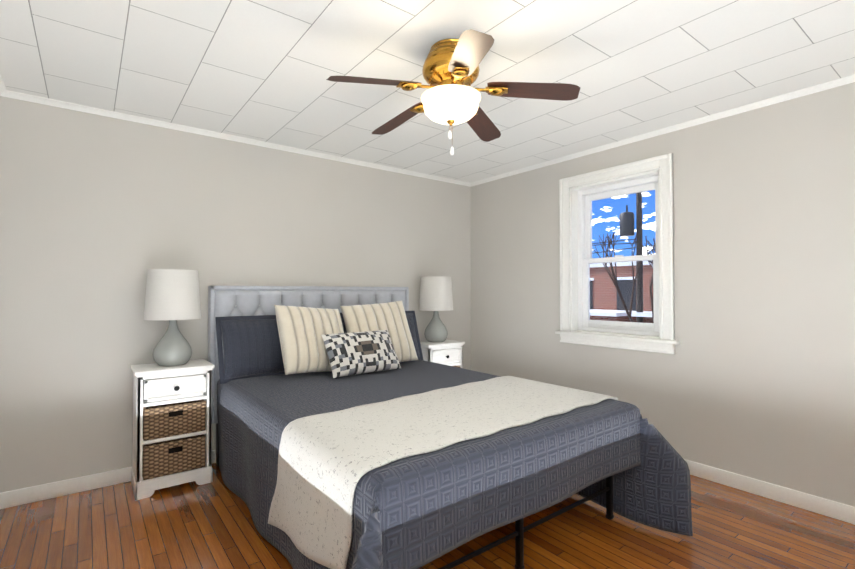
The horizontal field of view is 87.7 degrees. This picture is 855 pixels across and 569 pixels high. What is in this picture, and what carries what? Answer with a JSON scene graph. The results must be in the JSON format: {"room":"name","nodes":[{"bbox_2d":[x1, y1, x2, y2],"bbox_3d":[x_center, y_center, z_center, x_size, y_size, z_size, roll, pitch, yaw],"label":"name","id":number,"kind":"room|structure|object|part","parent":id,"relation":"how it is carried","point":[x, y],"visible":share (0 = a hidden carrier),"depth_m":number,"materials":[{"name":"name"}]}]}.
{"room":"bedroom","nodes":[
{"label":"bedroom","id":0,"kind":"room"},
{"bbox_2d":[0,96,470,492],"bbox_3d":[-1.480,0.096,3.432,5.353,2.440,0.100,1,-1,-37],"label":"wall","id":1,"kind":"structure","parent":0,"point":[100,216],"depth_m":2.99,"materials":[{"name":"paint"}]},
{"bbox_2d":[0,75,11,97],"bbox_3d":[-1.211,-1.145,0.937,0.032,0.032,4.222,1,-1,-37],"label":"trim","id":2,"kind":"structure","parent":1,"relation":"attached to","point":[4,92],"depth_m":2.59,"materials":[{"name":"white wood"}]},
{"bbox_2d":[0,450,215,508],"bbox_3d":[-1.022,1.273,3.693,3.720,0.095,0.012,1,-1,-37],"label":"baseboard","id":3,"kind":"structure","parent":1,"relation":"attached to","point":[12,498],"depth_m":2.76,"materials":[{"name":"white wood"}]},
{"bbox_2d":[12,91,471,185],"bbox_3d":[-1.004,-1.103,3.730,3.630,0.032,0.032,1,-1,-37],"label":"trim","id":4,"kind":"structure","parent":1,"relation":"attached to","point":[15,95],"depth_m":3.27,"materials":[{"name":"white wood"}]},
{"bbox_2d":[0,463,854,568],"bbox_3d":[-0.169,1.320,1.696,5.353,0.060,4.422,1,-1,-37],"label":"floor","id":5,"kind":"structure","parent":0,"point":[194,525],"depth_m":2.29,"materials":[{"name":"brown wood"}]},
{"bbox_2d":[131,359,214,500],"bbox_3d":[-1.687,0.921,2.944,0.445,0.775,0.345,1,-1,-37],"label":"nightstand","id":6,"kind":"object","parent":5,"relation":"on","point":[172,421],"visible":1,"depth_m":2.83,"materials":[{"name":"white wood"}]},
{"bbox_2d":[144,269,200,366],"bbox_3d":[-1.696,0.219,2.967,0.332,0.628,0.332,1,-1,-37],"label":"lamp","id":7,"kind":"object","parent":6,"relation":"on","point":[172,296],"visible":1,"depth_m":2.86,"materials":[{"name":"fabric"}]},
{"bbox_2d":[420,339,464,367],"bbox_3d":[0.093,0.942,4.302,0.445,0.775,0.345,1,-1,-37],"label":"nightstand","id":8,"kind":"object","parent":5,"relation":"on","point":[448,352],"visible":0.21,"depth_m":4.19,"materials":[{"name":"white wood"}]},
{"bbox_2d":[419,276,452,341],"bbox_3d":[0.083,0.240,4.324,0.332,0.628,0.332,1,-1,-37],"label":"lamp","id":9,"kind":"object","parent":8,"relation":"on","point":[435,294],"visible":1,"depth_m":4.21,"materials":[{"name":"fabric"}]},
{"bbox_2d":[208,286,692,568],"bbox_3d":[-0.135,0.653,2.743,2.018,1.305,2.566,1,-1,-37],"label":"bed","id":10,"kind":"object","parent":5,"relation":"on","point":[354,430],"visible":1,"depth_m":2.23,"materials":[{"name":"fabric"}]},
{"bbox_3d":[-0.881,0.668,3.715,1.724,1.305,0.115,1,-1,-37],"label":"headboard","id":11,"kind":"part","parent":10,"relation":"part of","materials":[{"name":"fabric"}]},
{"bbox_2d":[268,376,617,568],"bbox_3d":[0.149,0.899,2.327,1.684,0.558,0.922,1,-1,-37],"label":"blanket","id":12,"kind":"object","parent":10,"relation":"on","point":[324,457],"depth_m":1.95,"materials":[{"name":"beige fabric"}]},
{"bbox_3d":[-0.187,1.150,2.823,1.536,0.315,2.033,1,-1,-37],"label":"frame","id":13,"kind":"part","parent":10,"relation":"part of","materials":[{"name":"black metal"}]},
{"bbox_2d":[0,0,854,182],"bbox_3d":[-0.169,-1.179,1.733,5.353,0.060,4.422,1,-1,-37],"label":"ceiling","id":14,"kind":"structure","parent":0,"point":[261,70],"depth_m":2.30,"materials":[{"name":"tile"}]},
{"bbox_2d":[326,29,579,155],"bbox_3d":[0.083,-0.884,2.179,1.150,0.518,1.131,1,-1,-37],"label":"fan","id":15,"kind":"object","parent":14,"relation":"hanging from","point":[450,72],"visible":1,"depth_m":2.07,"materials":[{"name":"brown wood"}]},
{"bbox_3d":[0.113,-0.854,2.162,0.290,0.122,0.290,1,-1,-37],"label":"lamp shade","id":16,"kind":"part","parent":15,"relation":"part of","materials":[{"name":"beige glass"}]},
{"bbox_2d":[471,82,854,506],"bbox_3d":[1.856,0.094,3.259,0.260,2.440,4.222,1,-1,-37],"label":"wall","id":17,"kind":"structure","parent":0,"point":[753,376],"depth_m":2.88,"materials":[{"name":"paint"}]},
{"bbox_2d":[555,153,679,353],"bbox_3d":[1.529,-0.215,3.598,0.245,1.434,1.020,1,-1,-37],"label":"window","id":18,"kind":"structure","parent":17,"relation":"in","point":[577,260],"depth_m":3.59,"materials":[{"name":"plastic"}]},
{"bbox_3d":[1.577,-0.215,3.634,0.046,1.041,0.568,1,-1,-37],"label":"glass","id":19,"kind":"part","parent":18,"relation":"part of","materials":[{"name":"clear glass"}]},
{"bbox_2d":[469,74,854,186],"bbox_3d":[1.740,-1.112,3.189,0.032,0.032,4.222,1,-1,-37],"label":"trim","id":20,"kind":"structure","parent":17,"relation":"attached to","point":[848,79],"depth_m":3.06,"materials":[{"name":"white wood"}]},
{"bbox_2d":[684,459,854,524],"bbox_3d":[1.748,1.265,3.159,0.012,0.095,4.222,1,-1,-37],"label":"baseboard","id":21,"kind":"structure","parent":17,"relation":"attached to","point":[782,494],"depth_m":2.68,"materials":[{"name":"white wood"}]},
{"label":"outside","id":22,"kind":"structure","parent":0,"visible":0},
{"bbox_2d":[590,260,652,322],"bbox_3d":[20.786,1.951,28.293,59.240,6.074,100.000,1,-1,-37],"label":"buildings","id":23,"kind":"structure","parent":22,"point":[611,288],"depth_m":19.08},
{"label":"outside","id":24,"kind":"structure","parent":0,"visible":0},
{"bbox_2d":[592,192,642,322],"bbox_3d":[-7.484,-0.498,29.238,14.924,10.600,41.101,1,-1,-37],"label":"pole","id":25,"kind":"object","parent":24,"point":[624,219],"depth_m":16.43,"materials":[{"name":"grey metal"}]},
{"bbox_2d":[592,231,655,322],"bbox_3d":[7.968,1.408,13.166,4.414,6.315,5.427,1,-1,-37],"label":"tree","id":26,"kind":"object","parent":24,"point":[613,275],"depth_m":13.91,"materials":[{"name":"brown plant"}]}
]}

